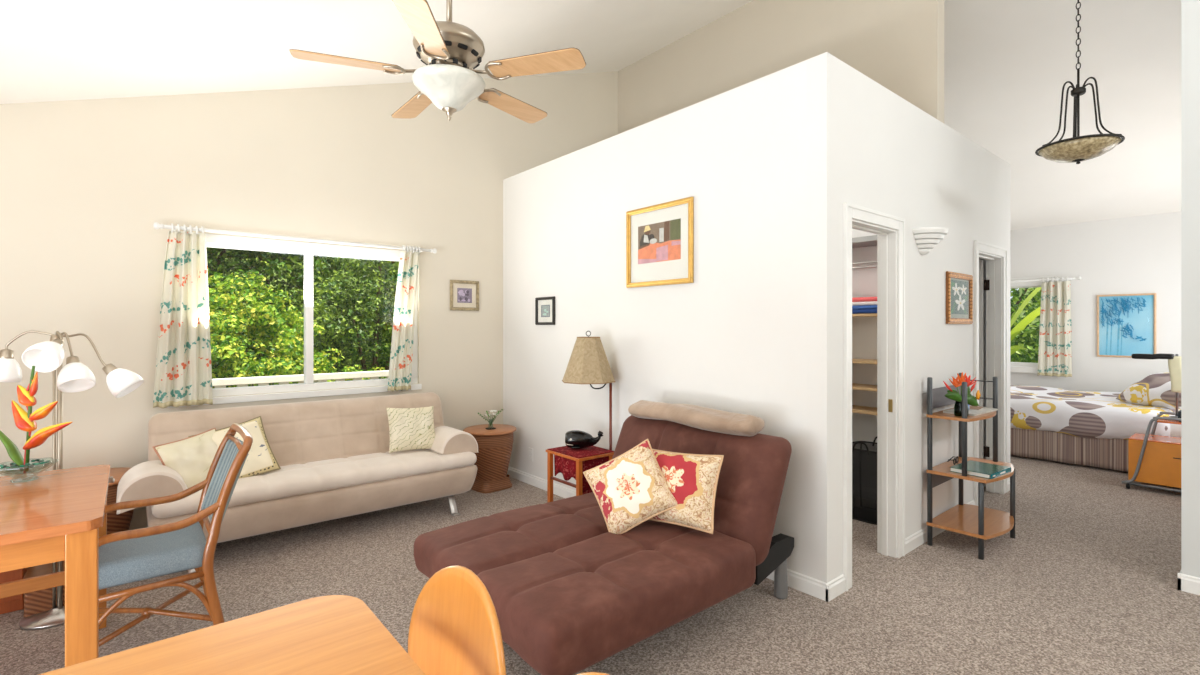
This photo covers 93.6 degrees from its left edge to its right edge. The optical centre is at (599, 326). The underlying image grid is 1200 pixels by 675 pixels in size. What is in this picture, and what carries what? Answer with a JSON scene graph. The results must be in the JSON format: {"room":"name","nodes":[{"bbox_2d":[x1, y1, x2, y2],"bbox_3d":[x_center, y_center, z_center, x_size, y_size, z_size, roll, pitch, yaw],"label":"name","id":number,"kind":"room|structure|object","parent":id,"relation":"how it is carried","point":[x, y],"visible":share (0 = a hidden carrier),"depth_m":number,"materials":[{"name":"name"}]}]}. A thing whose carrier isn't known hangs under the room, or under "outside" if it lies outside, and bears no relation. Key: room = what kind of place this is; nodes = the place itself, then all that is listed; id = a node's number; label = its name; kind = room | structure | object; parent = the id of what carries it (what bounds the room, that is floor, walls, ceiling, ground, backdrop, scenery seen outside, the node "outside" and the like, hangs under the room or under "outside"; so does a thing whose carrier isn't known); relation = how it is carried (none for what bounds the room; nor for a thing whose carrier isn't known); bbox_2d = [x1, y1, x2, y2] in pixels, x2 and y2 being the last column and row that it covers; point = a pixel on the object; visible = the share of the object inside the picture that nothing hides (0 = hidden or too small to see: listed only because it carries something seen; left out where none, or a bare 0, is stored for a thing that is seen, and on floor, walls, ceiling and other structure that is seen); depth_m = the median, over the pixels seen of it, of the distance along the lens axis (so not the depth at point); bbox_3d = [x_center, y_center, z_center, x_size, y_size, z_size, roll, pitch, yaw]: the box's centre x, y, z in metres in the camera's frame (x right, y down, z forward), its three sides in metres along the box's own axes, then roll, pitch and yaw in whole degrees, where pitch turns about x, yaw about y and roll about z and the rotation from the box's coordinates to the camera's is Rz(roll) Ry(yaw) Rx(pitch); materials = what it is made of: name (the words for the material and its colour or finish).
{"room":"living room","nodes":[
{"label":"living room","id":0,"kind":"room"},
{"bbox_2d":[0,457,57,482],"bbox_3d":[-2.513,0.632,2.462,0.206,0.076,0.206,0,0,28],"label":"bowl","id":1,"kind":"object","parent":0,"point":[21,464],"depth_m":2.45,"materials":[{"name":"clear glass"}]},
{"bbox_2d":[0,71,617,529],"bbox_3d":[-2.278,-0.762,4.499,6.460,4.385,0.150,0,0,-40],"label":"wall","id":2,"kind":"structure","parent":0,"point":[85,184],"depth_m":4.09,"materials":[{"name":"beige paint"}]},
{"bbox_2d":[168,231,421,407],"bbox_3d":[-2.289,-0.055,4.442,1.780,1.210,0.105,0,0,-40],"label":"window","id":3,"kind":"structure","parent":2,"relation":"in","point":[308,249],"depth_m":4.42,"materials":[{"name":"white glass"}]},
{"bbox_2d":[153,222,436,253],"bbox_3d":[-2.219,-0.670,4.373,1.960,0.048,0.119,0,0,-40],"label":"curtain rod","id":4,"kind":"object","parent":2,"relation":"attached to","point":[156,225],"visible":0.93,"depth_m":4.21,"materials":[{"name":"white plastic"}]},
{"bbox_2d":[153,223,212,407],"bbox_3d":[-2.824,-0.079,3.822,0.327,1.236,0.083,0,0,-40],"label":"curtain","id":5,"kind":"object","parent":4,"relation":"hanging from","point":[183,373],"visible":1,"depth_m":3.82,"materials":[{"name":"white fabric"}]},
{"bbox_2d":[388,245,420,390],"bbox_3d":[-1.662,-0.076,4.792,0.275,1.230,0.080,0,0,-40],"label":"curtain","id":6,"kind":"object","parent":4,"relation":"hanging from","point":[400,368],"visible":1,"depth_m":4.79,"materials":[{"name":"white fabric"}]},
{"bbox_2d":[450,280,478,310],"bbox_3d":[-1.256,-0.293,5.239,0.292,0.280,0.021,0,0,-40],"label":"framed picture","id":7,"kind":"object","parent":2,"relation":"attached to","point":[464,295],"visible":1,"depth_m":5.24,"materials":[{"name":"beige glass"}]},
{"bbox_2d":[457,288,471,302],"bbox_3d":[-1.258,-0.293,5.242,0.148,0.136,0.003,0,0,-40],"label":"artwork","id":8,"kind":"object","parent":7,"relation":"attached to","point":[464,295],"depth_m":5.24},
{"bbox_2d":[0,0,752,103],"bbox_3d":[0.039,-1.959,1.718,6.460,2.272,7.390,0,0,-40],"label":"ceiling","id":9,"kind":"structure","parent":0,"point":[51,50],"depth_m":3.49,"materials":[{"name":"paint"}]},
{"bbox_2d":[289,0,585,122],"bbox_3d":[-0.732,-1.437,2.683,1.282,0.938,1.233,0,0,-40],"label":"ceiling fan","id":10,"kind":"object","parent":9,"relation":"hanging from","point":[450,51],"visible":1,"depth_m":2.54,"materials":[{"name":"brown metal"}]},
{"bbox_2d":[1035,0,1124,163],"bbox_3d":[2.851,-1.961,3.358,0.408,1.974,0.408,0,0,-40],"label":"pendant light","id":11,"kind":"object","parent":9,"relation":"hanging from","point":[1078,148],"visible":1,"depth_m":3.31,"materials":[{"name":"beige glass"}]},
{"bbox_2d":[0,455,1199,674],"bbox_3d":[2.090,1.490,3.428,11.800,0.120,7.390,0,0,-40],"label":"floor","id":12,"kind":"structure","parent":0,"point":[1086,582],"depth_m":2.96,"materials":[{"name":"carpet"}]},
{"bbox_2d":[0,568,27,613],"bbox_3d":[-3.253,1.150,2.759,0.635,0.560,0.356,0,0,-40],"label":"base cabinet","id":13,"kind":"object","parent":12,"relation":"on","point":[12,603],"visible":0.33,"depth_m":2.82,"materials":[{"name":"brown wood"}]},
{"bbox_2d":[19,585,64,629],"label":"arc floor lamp","id":14,"kind":"object","parent":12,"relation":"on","point":[54,617],"depth_m":2.73,"materials":[{"name":"metal"}]},
{"bbox_2d":[23,560,64,616],"bbox_3d":[-2.823,1.331,2.880,0.160,0.198,0.250,0,0,-40],"label":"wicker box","id":15,"kind":"object","parent":12,"relation":"on","point":[35,602],"visible":0.3,"depth_m":2.79,"materials":[{"name":"brown wicker"}]},
{"bbox_2d":[0,465,114,666],"bbox_3d":[-2.554,1.050,1.966,1.293,0.760,1.030,0,0,-40],"label":"desk","id":16,"kind":"object","parent":12,"relation":"on","point":[56,516],"visible":0.99,"depth_m":1.97,"materials":[{"name":"brown wood"}]},
{"bbox_2d":[0,366,71,482],"bbox_3d":[-2.490,0.419,2.463,0.284,0.501,0.241,0,0,-40],"label":"flower bowl","id":17,"kind":"object","parent":16,"relation":"on","point":[24,421],"visible":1,"depth_m":2.45,"materials":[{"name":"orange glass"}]},
{"bbox_2d":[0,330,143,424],"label":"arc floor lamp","id":18,"kind":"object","parent":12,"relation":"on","point":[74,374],"depth_m":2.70,"materials":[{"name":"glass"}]},
{"bbox_2d":[107,467,133,533],"bbox_3d":[-3.063,1.167,3.410,0.470,0.525,0.470,0,0,-40],"label":"pedestal table","id":19,"kind":"object","parent":12,"relation":"on","point":[116,522],"visible":0.09,"depth_m":3.37,"materials":[{"name":"wicker"}]},
{"bbox_2d":[99,423,252,646],"bbox_3d":[-1.986,0.965,2.575,0.637,0.941,0.542,0,0,-40],"label":"rattan armchair","id":20,"kind":"object","parent":12,"relation":"on","point":[129,556],"visible":0.8,"depth_m":2.47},
{"bbox_2d":[99,522,205,589],"bbox_3d":[-2.044,1.007,2.527,0.444,0.116,0.450,0,0,-40],"label":"seat cushion","id":21,"kind":"object","parent":20,"relation":"on","point":[121,562],"depth_m":2.41,"materials":[{"name":"blue fabric"}]},
{"bbox_2d":[201,438,247,523],"bbox_3d":[-1.808,0.745,2.724,0.163,0.350,0.436,0,0,-40],"label":"cushion","id":22,"kind":"object","parent":20,"relation":"on","point":[226,452],"depth_m":2.80,"materials":[{"name":"blue fabric"}]},
{"bbox_2d":[39,595,424,674],"bbox_3d":[-0.679,1.055,0.671,1.072,0.750,1.200,0,0,-40],"label":"dining table","id":23,"kind":"object","parent":12,"relation":"on","point":[330,634],"visible":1,"depth_m":1.19,"materials":[{"name":"brown wood"}]},
{"bbox_2d":[116,392,478,573],"bbox_3d":[-1.976,0.995,3.967,2.162,0.880,0.776,0,0,-40],"label":"sofa","id":24,"kind":"object","parent":12,"relation":"on","point":[335,461],"visible":0.71,"depth_m":3.89,"materials":[{"name":"fabric"}]},
{"bbox_2d":[153,428,217,487],"bbox_3d":[-2.479,0.830,3.467,0.207,0.361,0.392,0,0,22],"label":"cushion","id":25,"kind":"object","parent":24,"relation":"on","point":[192,457],"visible":0.58,"depth_m":3.40,"materials":[{"name":"beige fabric"}]},
{"bbox_2d":[188,416,280,478],"bbox_3d":[-2.341,0.810,3.621,0.237,0.420,0.465,0,0,45],"label":"cushion","id":26,"kind":"object","parent":24,"relation":"on","point":[260,459],"visible":0.43,"depth_m":3.65,"materials":[{"name":"beige fabric"}]},
{"bbox_2d":[386,406,434,452],"bbox_3d":[-1.453,0.785,4.360,0.387,0.337,0.208,0,0,-36],"label":"cushion","id":27,"kind":"object","parent":24,"relation":"on","point":[409,428],"visible":0.98,"depth_m":4.30,"materials":[{"name":"beige fabric"}]},
{"bbox_2d":[408,565,505,674],"bbox_3d":[-0.463,0.996,1.157,0.451,0.872,0.476,0,0,-40],"label":"dining chair","id":28,"kind":"object","parent":12,"relation":"on","point":[454,629],"visible":0.96,"depth_m":1.31,"materials":[{"name":"brown wood"}]},
{"bbox_2d":[463,424,515,492],"bbox_3d":[-0.983,1.167,5.038,0.470,0.525,0.470,0,0,-40],"label":"pedestal table","id":29,"kind":"object","parent":12,"relation":"on","point":[495,446],"visible":0.84,"depth_m":4.88,"materials":[{"name":"wicker"}]},
{"bbox_2d":[478,409,502,429],"bbox_3d":[-0.960,0.817,5.007,0.206,0.174,0.165,0,0,-40],"label":"flower vase","id":30,"kind":"object","parent":29,"relation":"on","point":[489,411],"visible":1,"depth_m":5.01,"materials":[{"name":"clear glass"}]},
{"bbox_2d":[546,449,613,502],"bbox_3d":[-0.136,1.155,4.006,0.340,0.550,0.390,0,0,-40],"label":"side table","id":31,"kind":"object","parent":12,"relation":"on","point":[569,466],"visible":0.52,"depth_m":3.90,"materials":[{"name":"orange wood"}]},
{"bbox_2d":[548,446,613,458],"bbox_3d":[-0.137,0.877,4.009,0.322,0.004,0.365,0,0,-40],"label":"table cloth","id":32,"kind":"object","parent":31,"relation":"on","point":[592,450],"visible":0.71,"depth_m":3.96,"materials":[{"name":"red fabric"}]},
{"bbox_2d":[565,430,602,448],"bbox_3d":[-0.114,0.808,4.051,0.276,0.132,0.144,0,0,0],"label":"figurine","id":33,"kind":"object","parent":32,"relation":"on","point":[575,439],"visible":1,"depth_m":4.01,"materials":[{"name":"black ceramic"}]},
{"bbox_2d":[562,331,614,449],"bbox_3d":[-0.073,0.729,4.131,0.406,1.402,0.377,0,0,36],"label":"floor lamp","id":34,"kind":"object","parent":12,"relation":"on","point":[588,363],"visible":0.87,"depth_m":4.03,"materials":[{"name":"beige fabric"}]},
{"bbox_2d":[576,672,609,674],"bbox_3d":[-0.114,0.996,0.738,0.451,0.872,0.476,0,0,-40],"label":"dining chair","id":35,"kind":"object","parent":12,"relation":"on","point":[585,673],"visible":1,"depth_m":0.94,"materials":[{"name":"brown wood"}]},
{"bbox_2d":[414,415,793,674],"bbox_3d":[0.067,1.003,2.900,1.654,0.854,1.220,0,0,-40],"label":"chaise","id":36,"kind":"object","parent":12,"relation":"on","point":[568,593],"visible":0.69,"depth_m":2.58,"materials":[{"name":"brown fabric"}]},
{"bbox_2d":[583,439,677,533],"bbox_3d":[0.156,0.825,2.883,0.490,0.475,0.232,0,0,-1],"label":"cushion","id":37,"kind":"object","parent":36,"relation":"on","point":[630,489],"visible":0.97,"depth_m":2.83,"materials":[{"name":"beige fabric"}]},
{"bbox_2d":[649,449,723,533],"bbox_3d":[0.381,0.825,2.901,0.501,0.363,0.231,0,0,36],"label":"cushion","id":38,"kind":"object","parent":36,"relation":"on","point":[692,479],"visible":0.59,"depth_m":2.79,"materials":[{"name":"fabric"}]},
{"bbox_2d":[628,400,764,435],"bbox_3d":[0.537,0.527,3.331,0.234,0.123,0.920,0,0,-40],"label":"bolster pillow","id":39,"kind":"object","parent":36,"relation":"on","point":[704,418],"visible":1,"depth_m":3.17,"materials":[{"name":"beige fabric"}]},
{"bbox_2d":[852,436,876,524],"bbox_3d":[2.049,1.137,4.258,0.370,0.585,0.370,0,0,-40],"label":"laundry hamper","id":40,"kind":"object","parent":12,"relation":"on","point":[864,453],"visible":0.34,"depth_m":4.12,"materials":[{"name":"black fabric"}]},
{"bbox_2d":[852,235,876,414],"bbox_3d":[1.968,0.360,4.777,0.299,2.140,1.560,0,0,-40],"label":"closet shelving","id":41,"kind":"object","parent":12,"relation":"on","point":[865,241],"visible":0.02,"depth_m":4.47,"materials":[{"name":"brown wood"}]},
{"bbox_2d":[852,309,876,313],"bbox_3d":[2.202,-0.123,4.465,0.220,0.035,0.600,0,0,-40],"label":"folded towel","id":42,"kind":"object","parent":41,"relation":"on","point":[854,311],"visible":0.27,"depth_m":4.44,"materials":[{"name":"blue fabric"}]},
{"bbox_2d":[852,305,876,308],"bbox_3d":[2.196,-0.156,4.472,0.220,0.030,0.600,0,0,-40],"label":"folded towel","id":43,"kind":"object","parent":42,"relation":"on","point":[861,306],"visible":0.24,"depth_m":4.43,"materials":[{"name":"blue fabric"}]},
{"bbox_2d":[852,301,876,305],"bbox_3d":[2.202,-0.186,4.465,0.220,0.030,0.600,0,0,-40],"label":"folded towel","id":44,"kind":"object","parent":43,"relation":"on","point":[867,302],"visible":0.21,"depth_m":4.44,"materials":[{"name":"white fabric"}]},
{"bbox_2d":[852,297,876,301],"bbox_3d":[2.196,-0.218,4.472,0.220,0.035,0.600,0,0,-40],"label":"folded towel","id":45,"kind":"object","parent":44,"relation":"on","point":[857,299],"visible":0.16,"depth_m":4.44,"materials":[{"name":"red fabric"}]},
{"bbox_2d":[926,373,1014,559],"bbox_3d":[2.514,0.880,3.759,0.645,1.100,0.383,0,0,-40],"label":"stand","id":46,"kind":"object","parent":12,"relation":"on","point":[980,522],"visible":0.87,"depth_m":3.69,"materials":[{"name":"brown wood"}]},
{"bbox_2d":[947,456,958,464],"bbox_3d":[2.414,0.911,3.863,0.051,0.045,0.130,0,0,44],"label":"eyeglasses","id":47,"kind":"object","parent":46,"relation":"on","point":[956,459],"visible":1,"depth_m":3.85,"materials":[{"name":"black plastic"}]},
{"bbox_2d":[943,372,980,416],"bbox_3d":[2.323,0.431,3.632,0.227,0.285,0.082,0,0,3],"label":"flower arrangement","id":48,"kind":"object","parent":46,"relation":"on","point":[952,394],"visible":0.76,"depth_m":3.61,"materials":[{"name":"orange plant"}]},
{"bbox_2d":[943,407,997,415],"bbox_3d":[2.515,0.568,3.823,0.420,0.012,0.186,0,0,-38],"label":"magazine","id":49,"kind":"object","parent":46,"relation":"on","point":[983,410],"visible":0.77,"depth_m":3.76,"materials":[{"name":"white paper"}]},
{"bbox_2d":[970,406,982,409],"bbox_3d":[2.572,0.559,3.920,0.131,0.004,0.170,0,0,44],"label":"magazine","id":50,"kind":"object","parent":49,"relation":"on","point":[971,407],"visible":0.55,"depth_m":3.90,"materials":[{"name":"white paper"}]},
{"bbox_2d":[950,460,1010,478],"bbox_3d":[2.465,0.921,3.650,0.320,0.028,0.237,0,0,-36],"label":"hardcover book","id":51,"kind":"object","parent":46,"relation":"on","point":[974,468],"visible":1,"depth_m":3.61,"materials":[{"name":"teal paper"}]},
{"bbox_2d":[958,458,1003,464],"bbox_3d":[2.610,0.933,3.866,0.240,0.004,0.201,0,0,-36],"label":"brochure","id":52,"kind":"object","parent":51,"relation":"on","point":[968,459],"visible":0.46,"depth_m":3.90,"materials":[{"name":"white paper"}]},
{"bbox_2d":[1010,415,1180,471],"bbox_3d":[5.533,1.133,6.408,1.854,0.545,2.162,0,0,-40],"label":"bed","id":53,"kind":"object","parent":12,"relation":"on","point":[1112,454],"visible":0.23,"depth_m":5.79,"materials":[{"name":"fabric"}]},
{"bbox_2d":[1010,385,1174,439],"bbox_3d":[5.412,0.952,6.534,1.980,0.360,1.850,0,0,-40],"label":"duvet","id":54,"kind":"object","parent":53,"relation":"on","point":[1084,414],"visible":0.54,"depth_m":5.80,"materials":[{"name":"white fabric"}]},
{"bbox_2d":[1116,373,1180,409],"bbox_3d":[5.685,0.630,5.596,0.439,0.354,0.788,0,0,2],"label":"bed pillow","id":55,"kind":"object","parent":54,"relation":"on","point":[1154,389],"visible":0.66,"depth_m":5.64,"materials":[{"name":"fabric"}]},
{"bbox_2d":[1122,412,1180,492],"bbox_3d":[5.090,1.098,4.827,0.492,0.661,0.860,0,0,-40],"label":"rolling cart","id":56,"kind":"object","parent":12,"relation":"on","point":[1152,458],"visible":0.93,"depth_m":4.88,"materials":[{"name":"orange laminate"}]},
{"bbox_2d":[1131,353,1180,417],"bbox_3d":[5.054,0.525,5.104,0.120,0.570,0.350,0,0,-40],"label":"bedside lamp","id":57,"kind":"object","parent":56,"relation":"on","point":[1174,361],"visible":0.72,"depth_m":5.01,"materials":[{"name":"beige fabric"}]},
{"bbox_2d":[1157,416,1180,424],"bbox_3d":[5.175,0.818,4.755,0.400,0.015,0.640,0,0,-40],"label":"books","id":58,"kind":"object","parent":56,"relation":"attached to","point":[1160,421],"depth_m":4.83,"materials":[{"name":"paper"}]},
{"bbox_2d":[503,60,828,601],"bbox_3d":[0.163,-0.005,4.257,0.129,2.870,3.349,0,0,-40],"label":"wall","id":59,"kind":"structure","parent":0,"point":[733,339],"depth_m":3.74,"materials":[{"name":"white paint"}]},
{"bbox_2d":[528,448,532,460],"bbox_3d":[-0.630,1.157,5.124,0.008,0.115,0.070,0,0,-40],"label":"wall outlet","id":60,"kind":"object","parent":59,"relation":"attached to","point":[530,450],"visible":1,"depth_m":5.12,"materials":[{"name":"white plastic"}]},
{"bbox_2d":[535,296,554,324],"bbox_3d":[-0.482,-0.140,4.932,0.024,0.244,0.285,0,0,-40],"label":"framed picture","id":61,"kind":"object","parent":59,"relation":"attached to","point":[544,306],"visible":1,"depth_m":4.94,"materials":[{"name":"wood"}]},
{"bbox_2d":[541,305,549,316],"bbox_3d":[-0.478,-0.140,4.936,0.002,0.106,0.137,0,0,-40],"label":"artwork","id":62,"kind":"object","parent":61,"relation":"attached to","point":[545,309],"depth_m":4.94,"materials":[{"name":"paper"}]},
{"bbox_2d":[626,197,693,287],"bbox_3d":[0.396,-0.564,3.874,0.029,0.557,0.625,0,0,-40],"label":"framed picture","id":63,"kind":"object","parent":59,"relation":"attached to","point":[659,237],"visible":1,"depth_m":3.86,"materials":[{"name":"gold metal"}]},
{"bbox_2d":[638,218,680,263],"bbox_3d":[0.402,-0.584,3.879,0.003,0.269,0.407,0,0,-40],"label":"artwork","id":64,"kind":"object","parent":63,"relation":"attached to","point":[659,240],"depth_m":3.87},
{"bbox_2d":[618,0,943,133],"bbox_3d":[1.322,-2.197,5.232,0.130,1.515,3.335,0,0,-40],"label":"wall","id":65,"kind":"structure","parent":0,"point":[898,45],"depth_m":4.79,"materials":[{"name":"beige paint"}]},
{"bbox_2d":[852,229,876,442],"bbox_3d":[1.589,0.055,5.529,0.080,2.750,3.220,0,0,-40],"label":"wall","id":66,"kind":"structure","parent":0,"point":[864,280],"depth_m":4.72,"materials":[{"name":"white paint"}]},
{"bbox_2d":[807,52,1009,601],"bbox_3d":[2.371,-0.005,4.001,3.194,2.870,0.129,0,0,-40],"label":"wall","id":67,"kind":"structure","parent":0,"point":[868,146],"depth_m":3.53,"materials":[{"name":"white paint"}]},
{"bbox_2d":[843,202,904,591],"bbox_3d":[1.579,0.378,3.336,0.753,2.105,0.135,0,0,-40],"label":"trim","id":68,"kind":"structure","parent":67,"relation":"attached to","point":[890,242],"depth_m":3.50,"materials":[{"name":"white wood"}]},
{"bbox_2d":[912,227,948,254],"bbox_3d":[2.182,-0.557,3.677,0.306,0.160,0.154,0,0,-40],"label":"wall sconce","id":69,"kind":"object","parent":67,"relation":"attached to","point":[927,238],"visible":1,"depth_m":3.63,"materials":[{"name":"white ceramic"}]},
{"bbox_2d":[946,271,972,323],"bbox_3d":[2.654,-0.209,4.154,0.495,0.374,0.024,0,0,-40],"label":"framed picture","id":70,"kind":"object","parent":67,"relation":"attached to","point":[959,286],"visible":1,"depth_m":4.15,"materials":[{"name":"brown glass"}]},
{"bbox_2d":[951,280,967,314],"bbox_3d":[2.651,-0.218,4.157,0.387,0.248,0.004,0,0,-40],"label":"artwork","id":71,"kind":"object","parent":70,"relation":"attached to","point":[959,288],"depth_m":4.17},
{"bbox_2d":[979,260,982,458],"bbox_3d":[3.114,0.417,5.117,0.105,2.005,0.605,0,0,-40],"label":"door","id":72,"kind":"structure","parent":67,"relation":"in","point":[980,261],"depth_m":4.90,"materials":[{"name":"white wood"}]},
{"bbox_2d":[974,240,1006,505],"bbox_3d":[3.169,0.378,4.671,0.780,2.105,0.150,0,0,-40],"label":"trim","id":73,"kind":"structure","parent":67,"relation":"attached to","point":[995,284],"depth_m":4.84,"materials":[{"name":"white wood"}]},
{"bbox_2d":[979,258,985,486],"bbox_3d":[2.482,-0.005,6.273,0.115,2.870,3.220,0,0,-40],"label":"door","id":74,"kind":"structure","parent":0,"point":[984,260],"depth_m":5.04,"materials":[{"name":"white wood"}]},
{"bbox_2d":[944,0,1180,229],"bbox_3d":[4.648,-2.166,5.559,5.540,1.857,7.390,0,0,-40],"label":"ceiling","id":75,"kind":"structure","parent":0,"point":[1008,63],"depth_m":5.35,"materials":[{"name":"paint"}]},
{"bbox_2d":[1010,211,1180,391],"bbox_3d":[5.970,0.004,7.832,0.200,2.851,5.290,0,0,-40],"label":"wall","id":76,"kind":"structure","parent":0,"point":[1136,254],"depth_m":7.16,"materials":[{"name":"white paint"}]},
{"bbox_2d":[1010,366,1037,372],"bbox_3d":[5.473,0.588,8.225,0.060,0.085,1.870,0,0,-40],"label":"window sill","id":77,"kind":"structure","parent":76,"relation":"attached to","point":[1020,369],"depth_m":7.75,"materials":[{"name":"white wood"}]},
{"bbox_2d":[1010,286,1040,366],"bbox_3d":[5.544,-0.025,8.285,0.074,1.150,1.770,0,0,-40],"label":"window","id":78,"kind":"structure","parent":76,"relation":"in","point":[1011,363],"depth_m":7.82,"materials":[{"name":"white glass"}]},
{"bbox_2d":[1010,276,1055,286],"bbox_3d":[5.484,-0.620,8.235,0.030,0.120,1.870,0,0,-40],"label":"trim","id":79,"kind":"structure","parent":76,"relation":"attached to","point":[1033,283],"depth_m":7.73,"materials":[{"name":"white wood"}]},
{"bbox_2d":[1010,276,1080,282],"bbox_3d":[5.485,-0.630,8.157,0.119,0.048,2.300,0,0,-40],"label":"curtain rod","id":80,"kind":"object","parent":76,"relation":"attached to","point":[1079,277],"visible":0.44,"depth_m":7.53,"materials":[{"name":"white plastic"}]},
{"bbox_2d":[1037,277,1071,376],"bbox_3d":[6.010,-0.001,7.456,0.084,1.310,0.362,0,0,-40],"label":"curtain","id":81,"kind":"object","parent":80,"relation":"hanging from","point":[1055,330],"visible":1,"depth_m":7.45,"materials":[{"name":"white fabric"}]},
{"bbox_2d":[1097,293,1155,357],"bbox_3d":[6.512,-0.015,6.983,0.053,0.786,0.543,0,0,-40],"label":"framed picture","id":82,"kind":"object","parent":76,"relation":"attached to","point":[1126,323],"visible":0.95,"depth_m":6.99,"materials":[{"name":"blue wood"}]},
{"bbox_2d":[1181,0,1199,577],"bbox_3d":[4.085,-0.750,2.057,0.130,4.360,2.730,0,0,-40],"label":"wall","id":83,"kind":"structure","parent":0,"point":[1190,9],"depth_m":3.04,"materials":[{"name":"white paint"}]},
{"bbox_2d":[1177,570,1199,594],"bbox_3d":[4.027,1.385,2.115,0.144,0.090,2.594,0,0,-40],"label":"baseboard","id":84,"kind":"structure","parent":83,"relation":"attached to","point":[1186,583],"depth_m":3.03,"materials":[{"name":"white wood"}]},
{"label":"outside","id":85,"kind":"structure","parent":0,"visible":0},
{"bbox_3d":[-2.499,1.500,5.342,9.000,0.040,1.368,0,0,-40],"label":"deck","id":86,"kind":"object","parent":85,"visible":0},
{"bbox_2d":[212,370,388,387],"bbox_3d":[-2.903,0.981,5.827,9.000,0.998,0.170,0,0,-40],"label":"deck railing","id":87,"kind":"object","parent":86,"relation":"on","point":[283,379],"visible":0.09,"depth_m":5.60,"materials":[{"name":"white paint"}]},
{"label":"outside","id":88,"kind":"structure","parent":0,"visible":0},
{"bbox_2d":[1010,288,1040,359],"bbox_3d":[14.711,-0.970,10.307,16.000,6.600,13.000,0,0,-40],"label":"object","id":89,"kind":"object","parent":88,"point":[1035,320],"depth_m":15.97,"materials":[{"name":"green plant"}]},
{"bbox_2d":[1010,287,1040,362],"bbox_3d":[8.054,0.124,12.378,3.266,4.460,5.514,0,0,-27],"label":"tree","id":90,"kind":"object","parent":89,"relation":"on","point":[1026,336],"visible":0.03,"depth_m":11.13,"materials":[{"name":"green plant"}]},
{"bbox_2d":[1010,287,1040,355],"bbox_3d":[6.752,0.764,9.402,0.849,3.138,2.000,0,0,-40],"label":"banana plant","id":91,"kind":"object","parent":89,"relation":"on","point":[1029,318],"visible":0.28,"depth_m":9.21,"materials":[{"name":"green plant"}]},
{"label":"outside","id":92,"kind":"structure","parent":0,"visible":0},
{"bbox_2d":[207,251,392,386],"bbox_3d":[-5.122,-2.605,15.518,40.000,11.161,20.000,0,0,-40],"label":"hillside","id":93,"kind":"structure","parent":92,"point":[354,260],"depth_m":14.34,"materials":[{"name":"green plant"}]},
{"bbox_2d":[207,247,336,328],"bbox_3d":[-6.500,-0.699,8.875,4.975,6.477,3.056,0,0,-40],"label":"leafy tree","id":94,"kind":"object","parent":93,"relation":"on","point":[217,267],"visible":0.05,"depth_m":9.46,"materials":[{"name":"green plant"}]},
{"bbox_2d":[208,269,385,388],"bbox_3d":[-4.375,0.880,7.300,3.619,3.356,2.158,0,0,-40],"label":"leafy shrub","id":95,"kind":"object","parent":93,"relation":"on","point":[230,338],"visible":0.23,"depth_m":7.00,"materials":[{"name":"green plant"}]},
{"bbox_2d":[207,248,394,384],"bbox_3d":[-6.087,-1.405,11.180,3.502,6.885,4.582,0,0,40],"label":"tree","id":96,"kind":"object","parent":93,"relation":"on","point":[274,257],"visible":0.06,"depth_m":10.80,"materials":[{"name":"green plant"}]},
{"bbox_2d":[279,255,398,378],"bbox_3d":[-3.714,-0.109,10.197,3.639,5.309,2.767,0,0,-27],"label":"tree","id":97,"kind":"object","parent":93,"relation":"on","point":[333,330],"visible":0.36,"depth_m":9.46,"materials":[{"name":"green plant"}]},
{"bbox_2d":[357,259,395,360],"bbox_3d":[-3.628,-1.062,13.188,5.168,6.214,3.762,0,0,-40],"label":"tree","id":98,"kind":"object","parent":93,"relation":"on","point":[369,259],"visible":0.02,"depth_m":12.07,"materials":[{"name":"green plant"}]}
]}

